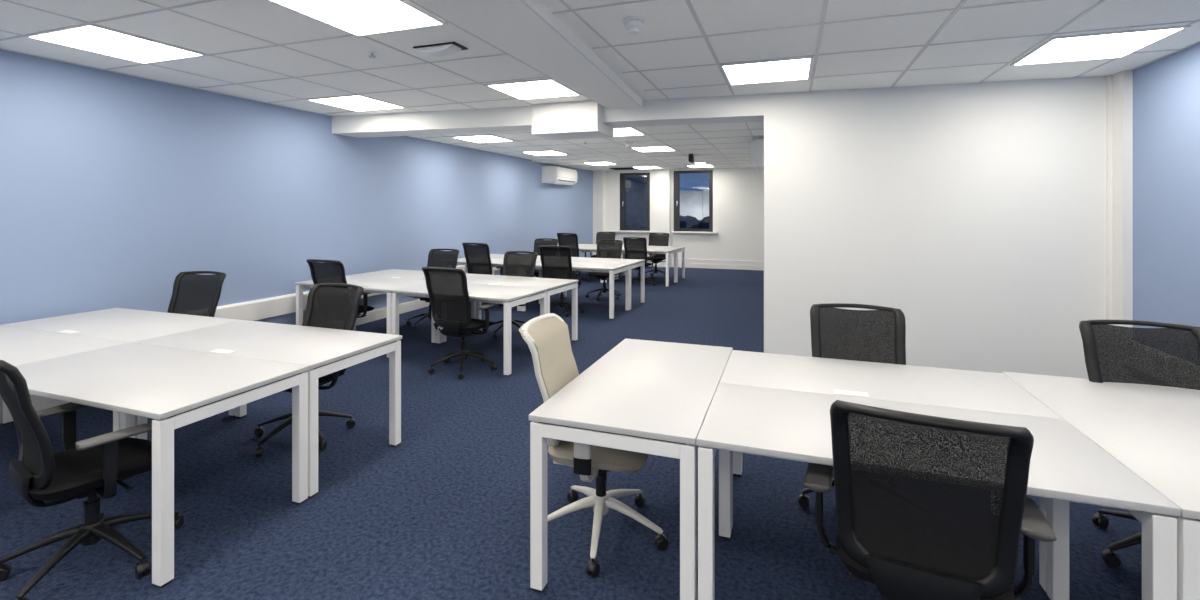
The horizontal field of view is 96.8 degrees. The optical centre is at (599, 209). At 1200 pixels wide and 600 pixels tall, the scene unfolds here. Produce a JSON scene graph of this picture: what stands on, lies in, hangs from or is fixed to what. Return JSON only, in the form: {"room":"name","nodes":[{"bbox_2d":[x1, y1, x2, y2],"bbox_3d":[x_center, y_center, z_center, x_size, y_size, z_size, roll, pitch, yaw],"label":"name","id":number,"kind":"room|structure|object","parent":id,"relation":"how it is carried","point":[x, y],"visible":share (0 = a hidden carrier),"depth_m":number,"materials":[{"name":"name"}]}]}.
{"room":"open-plan office","nodes":[
{"label":"open-plan office","id":0,"kind":"room"},
{"bbox_2d":[0,49,592,324],"bbox_3d":[-4.274,0.141,4.756,0.600,2.917,23.500,0,0,20],"label":"wall","id":1,"kind":"structure","parent":0,"point":[114,186],"depth_m":5.50,"materials":[{"name":"blue paint"}]},
{"bbox_2d":[30,299,429,411],"bbox_3d":[-4.859,1.525,3.107,0.022,0.150,19.600,0,0,20],"label":"baseboard","id":2,"kind":"structure","parent":1,"relation":"attached to","point":[39,403],"depth_m":7.55,"materials":[{"name":"white"}]},
{"bbox_2d":[0,0,591,115],"bbox_3d":[-4.059,-1.216,-0.044,3.640,0.007,14.198,0,0,20],"label":"trim","id":3,"kind":"structure","parent":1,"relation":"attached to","point":[204,1],"depth_m":4.35,"materials":[{"name":"white metal"}]},
{"bbox_2d":[214,265,499,320],"bbox_3d":[-4.843,1.123,3.102,0.055,0.215,19.600,0,0,20],"label":"trim","id":4,"kind":"structure","parent":1,"relation":"attached to","point":[258,309],"depth_m":5.99,"materials":[{"name":"white"}]},
{"bbox_2d":[542,166,576,184],"bbox_3d":[-0.996,-0.857,13.302,0.432,0.466,1.300,0,0,20],"label":"air conditioner","id":5,"kind":"object","parent":1,"relation":"attached to","point":[559,175],"visible":0.98,"depth_m":12.79,"materials":[{"name":"white plastic"}]},
{"bbox_2d":[0,266,1141,599],"bbox_3d":[-0.302,1.650,3.344,9.050,0.100,23.700,0,0,20],"label":"floor","id":6,"kind":"structure","parent":0,"point":[442,513],"depth_m":2.85,"materials":[{"name":"blue carpet"}]},
{"bbox_2d":[0,326,129,431],"bbox_3d":[-3.883,1.230,3.351,1.526,0.740,0.741,0,0,20],"label":"desk","id":7,"kind":"object","parent":6,"relation":"on","point":[18,346],"visible":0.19,"depth_m":3.39,"materials":[{"name":"white laminate"}]},
{"bbox_2d":[0,360,183,599],"bbox_3d":[-2.304,1.083,2.395,0.696,1.033,0.724,0,0,34],"label":"office chair","id":8,"kind":"object","parent":6,"relation":"on","point":[90,467],"visible":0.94,"depth_m":2.27,"materials":[{"name":"black plastic"}]},
{"bbox_2d":[0,308,238,424],"bbox_3d":[-3.633,1.227,4.053,1.526,0.746,0.741,0,0,20],"label":"desk","id":9,"kind":"object","parent":6,"relation":"on","point":[117,324],"visible":0.5,"depth_m":3.98,"materials":[{"name":"white laminate"}]},
{"bbox_2d":[15,343,308,587],"bbox_3d":[-2.441,1.230,2.838,1.526,0.740,0.741,0,0,20],"label":"desk","id":10,"kind":"object","parent":6,"relation":"on","point":[176,388],"visible":0.91,"depth_m":2.65,"materials":[{"name":"white laminate"}]},
{"bbox_2d":[167,271,225,316],"bbox_3d":[-3.668,1.083,4.557,0.696,1.033,0.724,0,0,11],"label":"office chair","id":11,"kind":"object","parent":6,"relation":"on","point":[193,293],"visible":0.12,"depth_m":4.80,"materials":[{"name":"black fabric"}]},
{"bbox_2d":[131,320,401,497],"bbox_3d":[-2.192,1.227,3.540,1.526,0.746,0.741,0,0,20],"label":"desk","id":12,"kind":"object","parent":6,"relation":"on","point":[326,351],"visible":0.78,"depth_m":3.44,"materials":[{"name":"white laminate"}]},
{"bbox_2d":[254,283,363,456],"bbox_3d":[-2.084,1.083,3.750,0.696,1.033,0.724,0,0,22],"label":"office chair","id":13,"kind":"object","parent":6,"relation":"on","point":[327,306],"visible":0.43,"depth_m":3.95,"materials":[{"name":"black fabric"}]},
{"bbox_2d":[306,259,373,317],"bbox_3d":[-2.924,1.073,6.107,0.696,1.054,0.724,0,0,22],"label":"office chair","id":14,"kind":"object","parent":6,"relation":"on","point":[331,271],"visible":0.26,"depth_m":5.86,"materials":[{"name":"black fabric"}]},
{"bbox_2d":[295,275,435,358],"bbox_3d":[-2.762,1.230,6.327,1.481,0.740,0.761,0,0,24],"label":"desk","id":15,"kind":"object","parent":6,"relation":"on","point":[380,285],"visible":0.5,"depth_m":6.26,"materials":[{"name":"white laminate"}]},
{"bbox_2d":[353,269,475,330],"bbox_3d":[-2.456,1.227,7.028,1.481,0.746,0.761,0,0,24],"label":"desk","id":16,"kind":"object","parent":6,"relation":"on","point":[391,273],"visible":0.38,"depth_m":7.03,"materials":[{"name":"white laminate"}]},
{"bbox_2d":[406,249,458,329],"bbox_3d":[-2.329,1.083,7.361,0.696,1.033,0.724,0,0,22],"label":"office chair","id":17,"kind":"object","parent":6,"relation":"on","point":[436,257],"visible":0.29,"depth_m":7.58,"materials":[{"name":"black fabric"}]},
{"bbox_2d":[422,267,498,379],"bbox_3d":[-1.372,1.073,5.311,0.696,1.054,0.724,0,0,26],"label":"office chair","id":18,"kind":"object","parent":6,"relation":"on","point":[447,289],"visible":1,"depth_m":5.12,"materials":[{"name":"black fabric"}]},
{"bbox_2d":[391,283,546,375],"bbox_3d":[-1.401,1.230,5.733,1.481,0.740,0.761,0,0,24],"label":"desk","id":19,"kind":"object","parent":6,"relation":"on","point":[510,296],"visible":0.68,"depth_m":5.57,"materials":[{"name":"white laminate"}]},
{"bbox_2d":[462,243,502,309],"bbox_3d":[-1.858,1.062,8.689,0.696,1.075,0.724,0,0,26],"label":"office chair","id":20,"kind":"object","parent":6,"relation":"on","point":[477,256],"visible":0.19,"depth_m":8.47,"materials":[{"name":"black fabric"}]},
{"bbox_2d":[457,258,541,311],"bbox_3d":[-1.812,1.230,8.944,1.546,0.740,0.756,0,0,23],"label":"desk","id":21,"kind":"object","parent":6,"relation":"on","point":[496,262],"visible":0.09,"depth_m":8.82,"materials":[{"name":"white laminate"}]},
{"bbox_2d":[443,274,577,342],"bbox_3d":[-1.095,1.227,6.434,1.481,0.746,0.761,0,0,24],"label":"desk","id":22,"kind":"object","parent":6,"relation":"on","point":[554,286],"visible":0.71,"depth_m":6.43,"materials":[{"name":"white laminate"}]},
{"bbox_2d":[483,251,537,337],"bbox_3d":[-1.173,1.083,6.907,0.696,1.033,0.724,0,0,24],"label":"office chair","id":23,"kind":"object","parent":6,"relation":"on","point":[515,263],"visible":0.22,"depth_m":7.13,"materials":[{"name":"black fabric"}]},
{"bbox_2d":[490,254,560,296],"bbox_3d":[-1.520,1.230,9.646,1.546,0.740,0.756,0,0,23],"label":"desk","id":24,"kind":"object","parent":6,"relation":"on","point":[491,255],"visible":0.16,"depth_m":9.71,"materials":[{"name":"white laminate"}]},
{"bbox_2d":[534,238,557,295],"bbox_3d":[-1.139,1.083,10.079,0.696,1.033,0.724,0,0,22],"label":"office chair","id":25,"kind":"object","parent":6,"relation":"on","point":[541,241],"visible":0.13,"depth_m":10.35,"materials":[{"name":"black fabric"}]},
{"bbox_2d":[538,245,583,316],"bbox_3d":[-0.592,1.067,8.186,0.696,1.064,0.724,0,0,18],"label":"office chair","id":26,"kind":"object","parent":6,"relation":"on","point":[556,263],"visible":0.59,"depth_m":7.97,"materials":[{"name":"black fabric"}]},
{"bbox_2d":[557,233,589,281],"bbox_3d":[-0.585,1.052,11.707,0.696,1.095,0.724,0,0,28],"label":"office chair","id":27,"kind":"object","parent":6,"relation":"on","point":[564,239],"visible":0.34,"depth_m":11.47,"materials":[{"name":"black fabric"}]},
{"bbox_2d":[521,261,629,319],"bbox_3d":[-0.381,1.230,8.349,1.546,0.740,0.756,0,0,23],"label":"desk","id":28,"kind":"object","parent":6,"relation":"on","point":[611,268],"visible":0.58,"depth_m":8.04,"materials":[{"name":"white laminate"}]},
{"bbox_2d":[558,245,602,283],"bbox_3d":[-0.464,1.230,12.081,1.446,0.740,0.726,0,0,23],"label":"desk","id":29,"kind":"object","parent":6,"relation":"on","point":[581,248],"visible":0.11,"depth_m":11.68,"materials":[{"name":"white laminate"}]},
{"bbox_2d":[519,313,668,576],"bbox_3d":[-0.053,1.081,2.630,0.693,1.038,0.721,0,0,-11],"label":"office chair","id":30,"kind":"object","parent":6,"relation":"on","point":[547,337],"visible":0.56,"depth_m":2.54,"materials":[{"name":"white plastic"}]},
{"bbox_2d":[572,244,624,275],"bbox_3d":[-0.184,1.230,12.755,1.446,0.740,0.726,0,0,23],"label":"desk","id":31,"kind":"object","parent":6,"relation":"on","point":[578,244],"visible":0.14,"depth_m":12.77,"materials":[{"name":"white laminate"}]},
{"bbox_2d":[588,232,615,273],"bbox_3d":[0.062,1.083,13.101,0.696,1.033,0.724,0,0,20],"label":"office chair","id":32,"kind":"object","parent":6,"relation":"on","point":[600,235],"visible":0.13,"depth_m":13.36,"materials":[{"name":"black fabric"}]},
{"bbox_2d":[585,240,622,300],"bbox_3d":[0.086,1.083,9.644,0.696,1.033,0.724,0,0,22],"label":"office chair","id":33,"kind":"object","parent":6,"relation":"on","point":[605,248],"visible":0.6,"depth_m":9.82,"materials":[{"name":"black fabric"}]},
{"bbox_2d":[563,257,644,309],"bbox_3d":[-0.089,1.230,9.051,1.546,0.740,0.756,0,0,23],"label":"desk","id":34,"kind":"object","parent":6,"relation":"on","point":[634,263],"visible":0.48,"depth_m":9.05,"materials":[{"name":"white laminate"}]},
{"bbox_2d":[529,339,732,599],"bbox_3d":[0.263,1.230,2.772,0.698,0.740,1.398,0,0,20],"label":"desk","id":35,"kind":"object","parent":6,"relation":"on","point":[642,396],"visible":0.83,"depth_m":2.24,"materials":[{"name":"white laminate"}]},
{"bbox_2d":[622,237,655,284],"bbox_3d":[0.820,1.083,11.207,0.696,1.033,0.724,0,0,24],"label":"office chair","id":36,"kind":"object","parent":6,"relation":"on","point":[634,248],"visible":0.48,"depth_m":11.00,"materials":[{"name":"black fabric"}]},
{"bbox_2d":[603,247,676,286],"bbox_3d":[0.875,1.230,11.524,1.446,0.740,0.726,0,0,23],"label":"desk","id":37,"kind":"object","parent":6,"relation":"on","point":[667,252],"visible":0.56,"depth_m":11.17,"materials":[{"name":"white laminate"}]},
{"bbox_2d":[617,246,684,282],"bbox_3d":[1.155,1.230,12.198,1.446,0.740,0.726,0,0,23],"label":"desk","id":38,"kind":"object","parent":6,"relation":"on","point":[679,249],"visible":0.49,"depth_m":12.21,"materials":[{"name":"white laminate"}]},
{"bbox_2d":[645,233,668,278],"bbox_3d":[1.327,1.083,12.599,0.696,1.033,0.724,0,0,22],"label":"office chair","id":39,"kind":"object","parent":6,"relation":"on","point":[655,239],"visible":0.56,"depth_m":12.77,"materials":[{"name":"black fabric"}]},
{"bbox_2d":[797,303,905,507],"bbox_3d":[1.414,1.083,2.873,0.696,1.033,0.724,0,0,20],"label":"office chair","id":40,"kind":"object","parent":6,"relation":"on","point":[878,335],"visible":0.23,"depth_m":3.11,"materials":[{"name":"black fabric"}]},
{"bbox_2d":[720,350,1062,593],"bbox_3d":[1.356,1.227,2.722,1.389,0.746,0.643,0,0,20],"label":"desk","id":41,"kind":"object","parent":6,"relation":"on","point":[965,389],"visible":0.63,"depth_m":2.65,"materials":[{"name":"white laminate"}]},
{"bbox_2d":[804,400,1056,599],"bbox_3d":[1.065,1.088,1.792,0.696,1.023,0.724,0,0,27],"label":"office chair","id":42,"kind":"object","parent":6,"relation":"on","point":[928,507],"visible":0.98,"depth_m":1.58,"materials":[{"name":"black fabric"}]},
{"bbox_2d":[696,382,1180,599],"bbox_3d":[1.131,1.230,2.089,1.389,0.740,0.693,0,0,20],"label":"desk","id":43,"kind":"object","parent":6,"relation":"on","point":[1066,465],"visible":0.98,"depth_m":1.99,"materials":[{"name":"white laminate"}]},
{"bbox_2d":[1002,371,1199,599],"bbox_3d":[2.438,1.230,1.988,1.136,0.740,1.378,0,0,20],"label":"desk","id":44,"kind":"object","parent":6,"relation":"on","point":[1153,431],"visible":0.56,"depth_m":2.08,"materials":[{"name":"white laminate"}]},
{"bbox_2d":[1079,320,1199,567],"bbox_3d":[2.614,1.083,2.398,0.696,1.033,0.724,0,0,20],"label":"office chair","id":45,"kind":"object","parent":6,"relation":"on","point":[1169,356],"visible":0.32,"depth_m":2.65,"materials":[{"name":"black fabric"}]},
{"bbox_2d":[409,122,763,170],"bbox_3d":[0.635,-1.177,10.563,5.580,0.135,9.070,0,0,20],"label":"ceiling","id":46,"kind":"structure","parent":0,"point":[735,142],"depth_m":9.71,"materials":[{"name":"tile"}]},
{"bbox_2d":[452,135,513,142],"bbox_3d":[-1.883,-1.139,8.629,0.710,0.012,0.760,0,0,20],"label":"recessed light","id":47,"kind":"object","parent":46,"relation":"in","point":[478,138],"visible":1,"depth_m":8.55,"materials":[{"name":"white plastic"}]},
{"bbox_2d":[522,151,568,155],"bbox_3d":[-1.105,-1.139,10.820,0.710,0.012,0.750,0,0,20],"label":"recessed light","id":48,"kind":"object","parent":46,"relation":"in","point":[537,153],"visible":1,"depth_m":10.84,"materials":[{"name":"white plastic"}]},
{"bbox_2d":[583,162,616,164],"bbox_3d":[0.006,-1.104,12.824,0.620,0.012,0.730,0,0,20],"label":"recessed light","id":49,"kind":"object","parent":46,"relation":"in","point":[590,163],"visible":0.97,"depth_m":12.80,"materials":[{"name":"white plastic"}]},
{"bbox_2d":[609,167,636,169],"bbox_3d":[0.663,-1.101,14.463,0.700,0.018,0.560,0,0,20],"label":"ceiling vent","id":50,"kind":"object","parent":46,"relation":"in","point":[628,168],"visible":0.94,"depth_m":14.33,"materials":[{"name":"grey metal"}]},
{"bbox_2d":[623,141,633,147],"bbox_3d":[0.478,-1.093,8.957,0.179,0.104,0.179,0,0,-3],"label":"smoke detector","id":51,"kind":"object","parent":46,"relation":"attached to","point":[628,144],"visible":1,"depth_m":8.90,"materials":[{"name":"white plastic"}]},
{"bbox_2d":[614,127,645,135],"bbox_3d":[0.237,-1.139,7.876,0.710,0.012,0.760,0,0,20],"label":"recessed light","id":52,"kind":"object","parent":46,"relation":"in","point":[627,131],"visible":0.5,"depth_m":7.88,"materials":[{"name":"white plastic"}]},
{"bbox_2d":[633,166,660,168],"bbox_3d":[1.244,-1.104,14.082,0.650,0.012,0.730,0,0,20],"label":"recessed light","id":53,"kind":"object","parent":46,"relation":"in","point":[641,167],"visible":0.93,"depth_m":14.03,"materials":[{"name":"white plastic"}]},
{"bbox_2d":[630,146,675,151],"bbox_3d":[1.016,-1.139,10.066,0.710,0.012,0.750,0,0,20],"label":"recessed light","id":54,"kind":"object","parent":46,"relation":"in","point":[655,148],"visible":0.97,"depth_m":9.97,"materials":[{"name":"white plastic"}]},
{"bbox_2d":[689,154,693,162],"bbox_3d":[1.885,-1.060,11.004,0.080,0.170,0.300,0,0,20],"label":"hanging sign","id":55,"kind":"object","parent":46,"relation":"hanging from","point":[691,157],"visible":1,"depth_m":10.87,"materials":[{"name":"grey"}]},
{"bbox_2d":[686,165,713,167],"bbox_3d":[2.572,-1.104,13.610,0.610,0.012,0.730,0,0,20],"label":"recessed light","id":56,"kind":"object","parent":46,"relation":"in","point":[691,166],"visible":1,"depth_m":13.70,"materials":[{"name":"white plastic"}]},
{"bbox_2d":[694,160,705,163],"bbox_3d":[2.301,-1.074,12.236,0.280,0.072,0.280,0,0,20],"label":"ceiling lamp","id":57,"kind":"object","parent":46,"relation":"attached to","point":[699,161],"visible":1,"depth_m":12.14,"materials":[{"name":"white plastic"}]},
{"bbox_2d":[0,0,1199,115],"bbox_3d":[-1.703,-1.267,-0.596,8.850,0.100,15.136,0,0,20],"label":"ceiling","id":58,"kind":"structure","parent":0,"point":[263,19],"depth_m":3.96,"materials":[{"name":"tile"}]},
{"bbox_2d":[22,23,206,63],"bbox_3d":[-3.555,-1.211,3.947,0.738,0.012,0.754,0,0,20],"label":"recessed light","id":59,"kind":"object","parent":58,"relation":"in","point":[84,36],"visible":1,"depth_m":3.88,"materials":[{"name":"white plastic"}]},
{"bbox_2d":[305,95,406,111],"bbox_3d":[-2.772,-1.211,6.102,0.738,0.012,0.754,0,0,20],"label":"recessed light","id":60,"kind":"object","parent":58,"relation":"in","point":[358,103],"visible":1,"depth_m":6.08,"materials":[{"name":"white plastic"}]},
{"bbox_2d":[267,0,446,36],"bbox_3d":[-1.472,-1.211,3.244,0.738,0.012,0.762,0,0,20],"label":"recessed light","id":61,"kind":"object","parent":58,"relation":"in","point":[359,18],"visible":1,"depth_m":3.30,"materials":[{"name":"white plastic"}]},
{"bbox_2d":[367,51,376,57],"bbox_3d":[-1.761,-1.198,4.118,0.070,0.039,0.070,0,0,20],"label":"sprinkler head","id":62,"kind":"object","parent":58,"relation":"attached to","point":[370,52],"visible":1,"depth_m":4.11},
{"bbox_2d":[412,42,467,56],"bbox_3d":[-1.211,-1.192,4.011,0.390,0.050,0.172,0,0,20],"label":"emergency light","id":63,"kind":"object","parent":58,"relation":"attached to","point":[449,48],"visible":1,"depth_m":3.96,"materials":[{"name":"grey plastic"}]},
{"bbox_2d":[412,0,639,108],"bbox_3d":[-1.875,-1.183,-0.795,0.960,0.088,14.245,0,0,20],"label":"ceiling beam","id":64,"kind":"structure","parent":58,"relation":"attached to","point":[510,26],"depth_m":3.59,"materials":[{"name":"painted plasterboard"}]},
{"bbox_2d":[484,78,580,99],"bbox_3d":[-0.660,-1.211,5.410,0.722,0.012,0.738,0,0,20],"label":"recessed light","id":65,"kind":"object","parent":58,"relation":"in","point":[539,88],"visible":0.97,"depth_m":5.37,"materials":[{"name":"white plastic"}]},
{"bbox_2d":[532,100,613,139],"bbox_3d":[-0.310,-1.042,6.308,0.810,0.349,0.580,0,0,20],"label":"trim","id":66,"kind":"structure","parent":58,"relation":"attached to","point":[573,115],"depth_m":6.06,"materials":[{"name":"white paint"}]},
{"bbox_2d":[520,0,642,106],"bbox_3d":[-1.640,-1.176,-0.878,0.082,0.082,14.256,0,0,17],"label":"trim","id":67,"kind":"structure","parent":58,"relation":"attached to","point":[536,6],"depth_m":3.76,"materials":[{"name":"white"}]},
{"bbox_2d":[622,16,644,34],"bbox_3d":[0.217,-1.174,3.423,0.148,0.086,0.148,0,0,-3],"label":"smoke detector","id":68,"kind":"object","parent":58,"relation":"attached to","point":[633,24],"visible":1,"depth_m":3.38,"materials":[{"name":"white plastic"}]},
{"bbox_2d":[720,56,812,85],"bbox_3d":[1.478,-1.211,4.708,0.730,0.012,0.754,0,0,20],"label":"recessed light","id":69,"kind":"object","parent":58,"relation":"in","point":[789,69],"visible":1,"depth_m":4.63,"materials":[{"name":"white plastic"}]},
{"bbox_2d":[1010,25,1190,65],"bbox_3d":[3.676,-1.211,4.001,0.746,0.012,0.770,0,0,20],"label":"recessed light","id":70,"kind":"object","parent":58,"relation":"in","point":[1117,44],"visible":1,"depth_m":3.93,"materials":[{"name":"white plastic"}]},
{"bbox_2d":[626,214,708,228],"bbox_3d":[5.263,1.369,19.865,11.388,2.462,1.597,0,0,20],"label":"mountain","id":71,"kind":"structure","parent":0,"point":[686,222],"depth_m":20.00},
{"bbox_2d":[605,167,763,260],"bbox_3d":[2.308,0.177,14.807,5.470,2.845,0.250,0,0,20],"label":"wall","id":72,"kind":"structure","parent":0,"point":[738,193],"depth_m":14.30,"materials":[{"name":"white paint"}]},
{"bbox_2d":[593,171,604,254],"bbox_3d":[-0.047,0.245,15.406,0.330,2.710,0.200,0,0,20],"label":"trim","id":73,"kind":"structure","parent":72,"relation":"attached to","point":[598,176],"depth_m":15.32,"materials":[{"name":"white paint"}]},
{"bbox_2d":[604,172,655,232],"bbox_3d":[0.883,-0.193,15.187,1.530,1.695,0.230,0,0,20],"label":"window","id":74,"kind":"structure","parent":72,"relation":"in","point":[623,228],"depth_m":15.28,"materials":[{"name":"grey metal"}]},
{"bbox_2d":[653,169,671,266],"bbox_3d":[1.729,0.245,14.806,0.540,2.710,0.140,0,0,20],"label":"column","id":75,"kind":"structure","parent":72,"relation":"attached to","point":[662,178],"depth_m":14.74,"materials":[{"name":"white paint"}]},
{"bbox_2d":[621,256,763,269],"bbox_3d":[2.259,1.470,14.668,5.070,0.260,0.045,0,0,20],"label":"baseboard","id":76,"kind":"structure","parent":72,"relation":"attached to","point":[689,263],"depth_m":14.30,"materials":[{"name":"white paint"}]},
{"bbox_2d":[672,170,717,233],"bbox_3d":[2.602,-0.205,14.575,1.220,1.720,0.230,0,0,20],"label":"window","id":77,"kind":"structure","parent":72,"relation":"in","point":[677,229],"depth_m":14.64,"materials":[{"name":"grey metal"}]},
{"bbox_2d":[765,76,1105,378],"bbox_3d":[4.638,0.141,9.209,3.070,2.917,8.738,0,0,20],"label":"wall","id":78,"kind":"structure","parent":0,"point":[976,212],"depth_m":5.17,"materials":[{"name":"white paint"}]},
{"bbox_2d":[332,94,763,137],"bbox_3d":[-0.813,-1.103,6.493,5.439,0.227,0.448,0,0,14],"label":"ceiling beam","id":79,"kind":"structure","parent":78,"relation":"attached to","point":[737,108],"depth_m":6.33,"materials":[{"name":"white paint"}]},
{"bbox_2d":[418,122,754,170],"bbox_3d":[0.713,-1.126,10.784,5.380,0.042,8.400,0,0,20],"label":"trim","id":80,"kind":"structure","parent":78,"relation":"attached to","point":[749,129],"depth_m":9.67,"materials":[{"name":"white"}]},
{"bbox_2d":[750,139,763,169],"bbox_3d":[2.685,-0.917,8.810,0.342,0.486,1.000,0,0,20],"label":"air conditioner","id":81,"kind":"object","parent":78,"relation":"attached to","point":[756,146],"visible":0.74,"depth_m":8.36,"materials":[{"name":"white plastic"}]},
{"bbox_2d":[764,94,764,352],"bbox_3d":[1.734,0.192,5.614,0.013,2.817,0.023,0,0,20],"label":"trim","id":82,"kind":"structure","parent":78,"relation":"attached to","point":[764,94],"depth_m":5.60,"materials":[{"name":"white paint"}]},
{"bbox_2d":[552,0,1199,98],"bbox_3d":[0.273,-1.216,-1.351,4.220,0.007,14.636,0,0,20],"label":"grid","id":83,"kind":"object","parent":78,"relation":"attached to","point":[825,3],"depth_m":3.80,"materials":[{"name":"white metal"}]},
{"bbox_2d":[1106,75,1112,324],"bbox_3d":[4.636,0.192,4.861,0.030,2.817,0.090,0,0,20],"label":"trim","id":84,"kind":"structure","parent":78,"relation":"attached to","point":[1109,78],"depth_m":4.82,"materials":[{"name":"white paint"}]},
{"bbox_2d":[1133,43,1199,327],"bbox_3d":[2.400,0.141,-1.967,0.200,2.917,15.300,0,0,20],"label":"wall","id":85,"kind":"structure","parent":0,"point":[1166,90],"depth_m":4.23,"materials":[{"name":"blue paint"}]},
{"bbox_2d":[1113,70,1132,326],"bbox_3d":[4.655,0.192,4.774,0.065,2.817,0.254,0,0,20],"label":"column","id":86,"kind":"structure","parent":85,"relation":"attached to","point":[1122,80],"depth_m":4.66,"materials":[{"name":"white paint"}]},
{"label":"outside","id":87,"kind":"structure","parent":0,"visible":0},
{"bbox_3d":[5.652,2.650,21.870,20.000,0.100,15.000,0,0,20],"label":"trim","id":88,"kind":"structure","parent":87,"visible":0},
{"bbox_2d":[626,175,646,222],"bbox_3d":[-0.138,-0.400,24.167,5.550,10.000,1.550,0,0,20],"label":"block","id":89,"kind":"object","parent":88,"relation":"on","point":[636,186],"visible":0.09,"depth_m":22.75,"materials":[{"name":"glass"}]},
{"bbox_2d":[680,190,708,219],"bbox_3d":[7.446,1.875,23.037,9.400,5.450,0.600,0,0,20],"label":"neighbouring building","id":90,"kind":"structure","parent":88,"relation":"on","point":[694,203],"depth_m":23.95,"materials":[{"name":"white"}]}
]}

